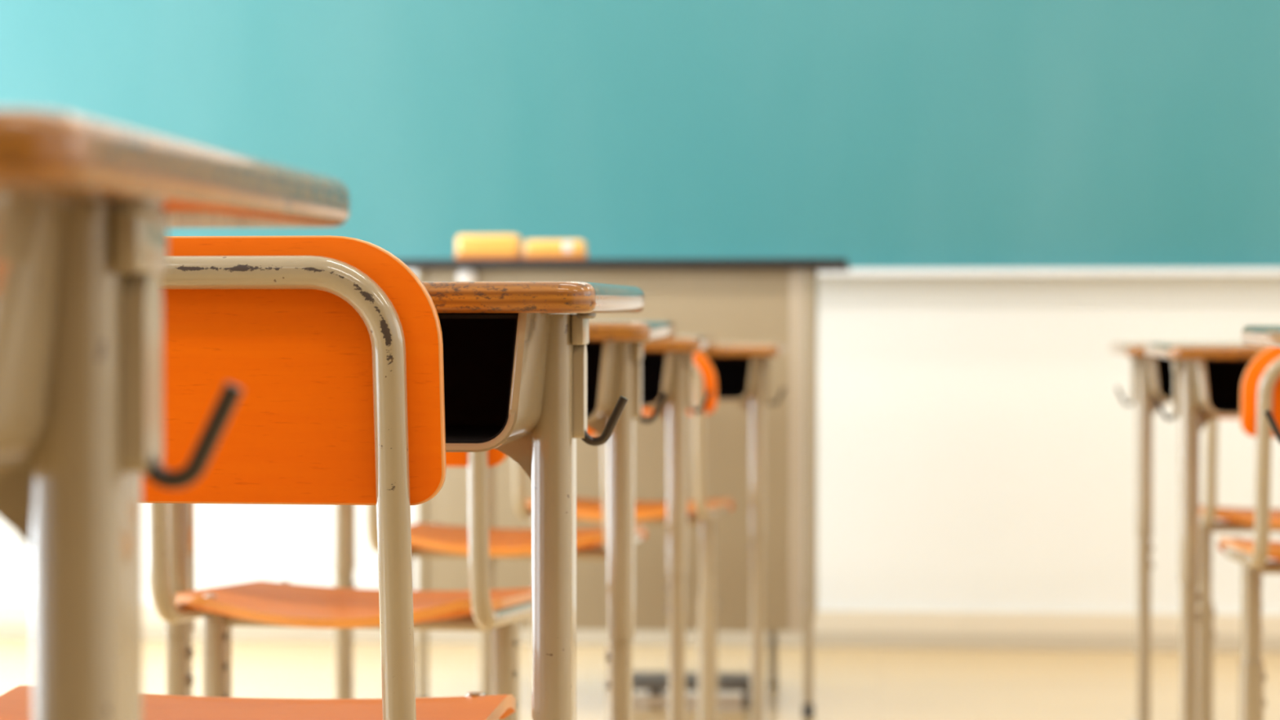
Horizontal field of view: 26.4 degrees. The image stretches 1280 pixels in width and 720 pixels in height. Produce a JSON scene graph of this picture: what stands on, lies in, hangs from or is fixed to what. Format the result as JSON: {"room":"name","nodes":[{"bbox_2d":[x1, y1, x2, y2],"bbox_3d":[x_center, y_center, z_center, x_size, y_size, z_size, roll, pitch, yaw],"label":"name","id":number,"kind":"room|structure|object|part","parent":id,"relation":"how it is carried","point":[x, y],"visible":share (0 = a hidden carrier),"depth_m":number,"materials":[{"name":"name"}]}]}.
{"room":"classroom","nodes":[
{"label":"classroom","id":0,"kind":"room"},
{"bbox_2d":[0,275,1279,613],"bbox_3d":[0.872,-0.819,6.485,7.200,3.000,0.100,0,1,5],"label":"wall","id":1,"kind":"structure","parent":0,"point":[976,435],"depth_m":6.46,"materials":[{"name":"beige paint"}]},
{"bbox_2d":[0,0,1279,276],"bbox_3d":[0.515,-0.851,6.419,5.580,1.308,0.088,0,1,5],"label":"chalkboard","id":2,"kind":"object","parent":1,"relation":"attached to","point":[884,137],"visible":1,"depth_m":6.46,"materials":[{"name":"teal metal"}]},
{"bbox_2d":[413,267,1279,276],"bbox_3d":[0.515,-0.206,6.431,5.580,0.018,0.088,0,1,5],"label":"chalk tray","id":3,"kind":"object","parent":2,"relation":"on","point":[853,271],"depth_m":6.35,"materials":[{"name":"white metal"}]},
{"bbox_2d":[0,622,1279,652],"bbox_3d":[0.866,0.663,6.451,7.200,0.037,0.022,0,1,5],"label":"trim","id":4,"kind":"structure","parent":1,"relation":"attached to","point":[7,630],"depth_m":6.48,"materials":[{"name":"beige wood"}]},
{"bbox_2d":[0,601,1279,635],"bbox_3d":[0.867,0.620,6.452,7.200,0.050,0.018,0,1,5],"label":"baseboard","id":5,"kind":"structure","parent":1,"relation":"attached to","point":[825,620],"depth_m":6.45,"materials":[{"name":"beige wood"}]},
{"bbox_2d":[0,638,1279,719],"bbox_3d":[0.443,0.810,1.633,7.400,0.080,9.900,0,1,5],"label":"floor","id":6,"kind":"structure","parent":0,"point":[849,683],"depth_m":5.92,"materials":[{"name":"beige wood"}]},
{"bbox_2d":[0,108,349,719],"bbox_3d":[-0.421,0.356,0.945,0.594,0.853,0.405,0,1,5],"label":"school desk","id":7,"kind":"object","parent":6,"relation":"on","point":[88,206],"visible":1,"depth_m":0.86,"materials":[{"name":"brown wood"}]},
{"bbox_3d":[-0.179,0.113,0.886,0.028,0.324,0.052,0,1,5],"label":"leg","id":8,"kind":"part","parent":7,"relation":"part of","materials":[{"name":"beige metal"}]},
{"bbox_2d":[0,235,515,719],"bbox_3d":[-0.295,0.345,1.812,0.407,0.843,0.415,0,1,8],"label":"chair","id":9,"kind":"object","parent":6,"relation":"on","point":[333,345],"visible":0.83,"depth_m":1.61,"materials":[{"name":"orange wood"}]},
{"bbox_3d":[-0.292,0.265,1.833,0.362,0.048,0.370,0,1,8],"label":"seat","id":10,"kind":"part","parent":9,"relation":"part of","materials":[{"name":"orange wood"}]},
{"bbox_3d":[-0.301,0.111,1.756,0.370,0.351,0.311,0,1,8],"label":"frame","id":11,"kind":"part","parent":9,"relation":"part of","materials":[{"name":"beige metal"}]},
{"bbox_3d":[-0.318,0.006,1.631,0.407,0.159,0.028,0,1,8],"label":"backrest","id":12,"kind":"part","parent":9,"relation":"part of","materials":[{"name":"orange wood"}]},
{"bbox_2d":[147,448,531,719],"bbox_3d":[-0.288,0.352,2.905,0.387,0.790,0.415,0,1,10],"label":"chair","id":13,"kind":"object","parent":6,"relation":"on","point":[260,603],"visible":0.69,"depth_m":2.83,"materials":[{"name":"orange wood"}]},
{"bbox_3d":[-0.449,0.406,2.901,0.025,0.282,0.038,0,1,10],"label":"leg","id":14,"kind":"part","parent":13,"relation":"part of","materials":[{"name":"beige metal"}]},
{"bbox_3d":[-0.297,0.124,2.849,0.350,0.309,0.310,0,1,10],"label":"frame","id":15,"kind":"part","parent":13,"relation":"part of","materials":[{"name":"beige metal"}]},
{"bbox_3d":[-0.284,0.259,2.925,0.342,0.046,0.370,0,1,10],"label":"seat","id":16,"kind":"part","parent":13,"relation":"part of","materials":[{"name":"orange wood"}]},
{"bbox_3d":[-0.320,0.033,2.722,0.387,0.145,0.016,0,1,10],"label":"backrest","id":17,"kind":"part","parent":13,"relation":"part of","materials":[{"name":"orange wood"}]},
{"bbox_3d":[-0.139,0.407,2.847,0.025,0.282,0.038,0,1,10],"label":"leg","id":18,"kind":"part","parent":13,"relation":"part of","materials":[{"name":"beige metal"}]},
{"bbox_2d":[163,320,675,719],"bbox_3d":[-0.263,0.350,3.039,0.594,0.787,0.405,0,1,5],"label":"school desk","id":19,"kind":"object","parent":6,"relation":"on","point":[615,348],"visible":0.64,"depth_m":2.96,"materials":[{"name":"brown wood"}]},
{"bbox_3d":[-0.511,0.140,3.024,0.028,0.324,0.052,0,1,5],"label":"leg","id":20,"kind":"part","parent":19,"relation":"part of","materials":[{"name":"beige metal"}]},
{"bbox_3d":[-0.021,0.141,2.981,0.028,0.324,0.052,0,1,5],"label":"leg","id":21,"kind":"part","parent":19,"relation":"part of","materials":[{"name":"beige metal"}]},
{"bbox_2d":[366,426,647,719],"bbox_3d":[-0.179,0.349,3.855,0.379,0.760,0.415,0,1,7],"label":"chair","id":22,"kind":"object","parent":6,"relation":"on","point":[435,540],"visible":0.2,"depth_m":3.80,"materials":[{"name":"orange wood"}]},
{"bbox_3d":[-0.185,0.126,3.799,0.342,0.288,0.310,0,1,7],"label":"frame","id":23,"kind":"part","parent":22,"relation":"part of","materials":[{"name":"beige metal"}]},
{"bbox_3d":[-0.176,0.252,3.875,0.334,0.040,0.370,0,1,7],"label":"seat","id":24,"kind":"part","parent":22,"relation":"part of","materials":[{"name":"orange wood"}]},
{"bbox_3d":[-0.200,0.037,3.672,0.379,0.128,0.022,0,1,7],"label":"backrest","id":25,"kind":"part","parent":22,"relation":"part of","materials":[{"name":"orange wood"}]},
{"bbox_2d":[332,334,715,719],"bbox_3d":[-0.188,0.345,4.036,0.594,0.761,0.405,0,1,5],"label":"school desk","id":26,"kind":"object","parent":6,"relation":"on","point":[667,363],"visible":0.45,"depth_m":3.96,"materials":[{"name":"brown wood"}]},
{"bbox_3d":[-0.436,0.148,4.022,0.028,0.324,0.052,0,1,5],"label":"leg","id":27,"kind":"part","parent":26,"relation":"part of","materials":[{"name":"beige metal"}]},
{"bbox_3d":[0.054,0.148,3.979,0.028,0.324,0.052,0,1,5],"label":"leg","id":28,"kind":"part","parent":26,"relation":"part of","materials":[{"name":"beige metal"}]},
{"bbox_2d":[422,281,644,719],"bbox_3d":[-0.301,0.355,1.938,0.594,0.818,0.405,0,1,5],"label":"school desk","id":29,"kind":"object","parent":6,"relation":"on","point":[515,353],"visible":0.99,"depth_m":1.86,"materials":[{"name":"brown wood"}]},
{"bbox_3d":[-0.059,0.130,1.880,0.028,0.324,0.052,0,1,5],"label":"leg","id":30,"kind":"part","parent":29,"relation":"part of","materials":[{"name":"beige metal"}]},
{"bbox_2d":[513,351,733,719],"bbox_3d":[-0.021,0.342,4.794,0.367,0.740,0.415,0,1,10],"label":"chair","id":31,"kind":"object","parent":6,"relation":"on","point":[704,376],"visible":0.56,"depth_m":4.72,"materials":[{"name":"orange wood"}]},
{"bbox_3d":[-0.030,0.131,4.739,0.330,0.293,0.310,0,1,10],"label":"frame","id":32,"kind":"part","parent":31,"relation":"part of","materials":[{"name":"beige metal"}]},
{"bbox_3d":[-0.017,0.260,4.815,0.322,0.040,0.370,0,1,10],"label":"seat","id":33,"kind":"part","parent":31,"relation":"part of","materials":[{"name":"orange wood"}]},
{"bbox_3d":[-0.052,0.034,4.612,0.367,0.116,0.020,0,1,10],"label":"backrest","id":34,"kind":"part","parent":31,"relation":"part of","materials":[{"name":"orange wood"}]},
{"bbox_3d":[0.118,0.391,4.737,0.025,0.246,0.038,0,1,10],"label":"leg","id":35,"kind":"part","parent":31,"relation":"part of","materials":[{"name":"beige metal"}]},
{"bbox_2d":[400,257,849,718],"bbox_3d":[-0.031,0.247,5.612,0.912,0.900,0.535,0,1,5],"label":"desk","id":36,"kind":"object","parent":6,"relation":"on","point":[726,300],"visible":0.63,"depth_m":5.36,"materials":[{"name":"beige metal"}]},
{"bbox_3d":[-0.431,0.251,5.421,0.018,0.864,0.022,0,1,5],"label":"leg","id":37,"kind":"part","parent":36,"relation":"part of","materials":[{"name":"beige metal"}]},
{"bbox_2d":[457,268,477,281],"bbox_3d":[-0.342,-0.163,5.391,0.040,0.040,0.015,0,1,5],"label":"round magnet","id":38,"kind":"object","parent":36,"relation":"attached to","point":[464,274],"visible":0.73,"depth_m":5.38,"materials":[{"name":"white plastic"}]},
{"bbox_2d":[454,234,522,258],"bbox_3d":[-0.304,-0.227,5.495,0.133,0.051,0.056,0,1,5],"label":"eraser","id":39,"kind":"object","parent":36,"relation":"on","point":[467,246],"visible":0.86,"depth_m":5.47,"materials":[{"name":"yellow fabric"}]},
{"bbox_2d":[523,240,586,258],"bbox_3d":[-0.170,-0.221,5.483,0.127,0.040,0.057,0,1,5],"label":"eraser","id":40,"kind":"object","parent":36,"relation":"on","point":[533,249],"visible":0.89,"depth_m":5.46,"materials":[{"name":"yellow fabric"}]},
{"bbox_3d":[-0.063,0.176,5.389,0.745,0.712,0.018,0,1,5],"label":"panel","id":41,"kind":"part","parent":36,"relation":"part of","materials":[{"name":"beige metal"}]},
{"bbox_3d":[0.282,0.591,5.800,0.018,0.171,0.022,0,1,5],"label":"leg","id":42,"kind":"part","parent":36,"relation":"part of","materials":[{"name":"beige metal"}]},
{"bbox_3d":[0.330,0.252,5.354,0.018,0.864,0.022,0,1,5],"label":"leg","id":43,"kind":"part","parent":36,"relation":"part of","materials":[{"name":"beige metal"}]},
{"bbox_3d":[0.349,0.172,5.575,0.016,0.712,0.420,0,1,5],"label":"panel","id":44,"kind":"part","parent":36,"relation":"part of","materials":[{"name":"beige metal"}]},
{"bbox_2d":[479,342,786,719],"bbox_3d":[-0.031,0.339,4.976,0.594,0.738,0.405,0,1,5],"label":"school desk","id":45,"kind":"object","parent":6,"relation":"on","point":[741,369],"visible":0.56,"depth_m":4.90,"materials":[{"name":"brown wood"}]},
{"bbox_3d":[-0.279,0.153,4.962,0.028,0.324,0.052,0,1,5],"label":"leg","id":46,"kind":"part","parent":45,"relation":"part of","materials":[{"name":"beige metal"}]},
{"bbox_3d":[0.211,0.154,4.919,0.028,0.324,0.052,0,1,5],"label":"leg","id":47,"kind":"part","parent":45,"relation":"part of","materials":[{"name":"beige metal"}]},
{"bbox_2d":[632,671,750,708],"bbox_3d":[0.095,0.673,5.581,0.296,0.048,0.190,0,1,5],"label":"footrest","id":48,"kind":"object","parent":6,"relation":"on","point":[656,682],"visible":0.44,"depth_m":5.50,"materials":[{"name":"metal"}]},
{"bbox_3d":[0.033,0.680,5.587,0.020,0.035,0.170,0,1,5],"label":"leg","id":49,"kind":"part","parent":48,"relation":"part of","materials":[{"name":"metal"}]},
{"bbox_3d":[0.088,0.687,5.497,0.236,0.018,0.012,0,1,5],"label":"rail","id":50,"kind":"part","parent":48,"relation":"part of","materials":[{"name":"beige metal"}]},
{"bbox_3d":[0.223,0.680,5.570,0.020,0.035,0.170,0,1,5],"label":"leg","id":51,"kind":"part","parent":48,"relation":"part of","materials":[{"name":"metal"}]},
{"bbox_2d":[1109,342,1173,719],"bbox_3d":[1.153,0.340,4.923,0.594,0.738,0.405,0,1,5],"label":"school desk","id":52,"kind":"object","parent":6,"relation":"on","point":[1152,376],"visible":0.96,"depth_m":4.89,"materials":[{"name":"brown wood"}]},
{"bbox_3d":[0.905,0.154,4.908,0.028,0.324,0.052,0,1,5],"label":"leg","id":53,"kind":"part","parent":52,"relation":"part of","materials":[{"name":"beige metal"}]},
{"bbox_2d":[1144,342,1269,719],"bbox_3d":[1.044,0.351,3.978,0.594,0.750,0.405,0,1,5],"label":"school desk","id":54,"kind":"object","parent":6,"relation":"on","point":[1207,376],"visible":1,"depth_m":3.94,"materials":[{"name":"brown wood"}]},
{"bbox_3d":[0.796,0.159,3.964,0.028,0.324,0.052,0,1,5],"label":"leg","id":55,"kind":"part","parent":54,"relation":"part of","materials":[{"name":"beige metal"}]},
{"bbox_2d":[1196,416,1279,719],"bbox_3d":[1.124,0.351,4.704,0.387,0.724,0.415,0,1,4],"label":"chair","id":56,"kind":"object","parent":6,"relation":"on","point":[1240,519],"visible":0.59,"depth_m":4.66,"materials":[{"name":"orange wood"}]},
{"bbox_3d":[0.966,0.395,4.684,0.025,0.239,0.038,0,1,4],"label":"leg","id":57,"kind":"part","parent":56,"relation":"part of","materials":[{"name":"beige metal"}]},
{"bbox_3d":[1.121,0.144,4.648,0.350,0.285,0.310,0,1,4],"label":"frame","id":58,"kind":"part","parent":56,"relation":"part of","materials":[{"name":"beige metal"}]},
{"bbox_3d":[1.112,0.045,4.519,0.387,0.105,0.019,0,1,4],"label":"backrest","id":59,"kind":"part","parent":56,"relation":"part of","materials":[{"name":"wood"}]},
{"bbox_3d":[1.126,0.268,4.725,0.342,0.040,0.370,0,1,4],"label":"seat","id":60,"kind":"part","parent":56,"relation":"part of","materials":[{"name":"orange wood"}]},
{"bbox_2d":[1217,346,1279,719],"bbox_3d":[0.993,0.352,3.752,0.387,0.757,0.415,0,1,4],"label":"chair","id":61,"kind":"object","parent":6,"relation":"on","point":[1260,383],"visible":0.99,"depth_m":3.60,"materials":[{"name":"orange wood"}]},
{"bbox_3d":[0.995,0.266,3.773,0.342,0.040,0.370,0,1,4],"label":"seat","id":62,"kind":"part","parent":61,"relation":"part of","materials":[{"name":"orange wood"}]},
{"bbox_3d":[0.834,0.402,3.732,0.025,0.259,0.038,0,1,4],"label":"leg","id":63,"kind":"part","parent":61,"relation":"part of","materials":[{"name":"beige metal"}]},
{"bbox_3d":[0.990,0.135,3.696,0.350,0.297,0.310,0,1,4],"label":"frame","id":64,"kind":"part","parent":61,"relation":"part of","materials":[{"name":"beige metal"}]},
{"bbox_3d":[0.981,0.040,3.568,0.387,0.124,0.021,0,1,4],"label":"backrest","id":65,"kind":"part","parent":61,"relation":"part of","materials":[{"name":"orange wood"}]},
{"bbox_2d":[1241,324,1279,443],"bbox_3d":[0.875,0.361,2.538,0.594,0.784,0.405,0,1,5],"label":"school desk","id":66,"kind":"object","parent":6,"relation":"on","point":[1265,335],"visible":1,"depth_m":2.57,"materials":[{"name":"brown wood"}]}
]}

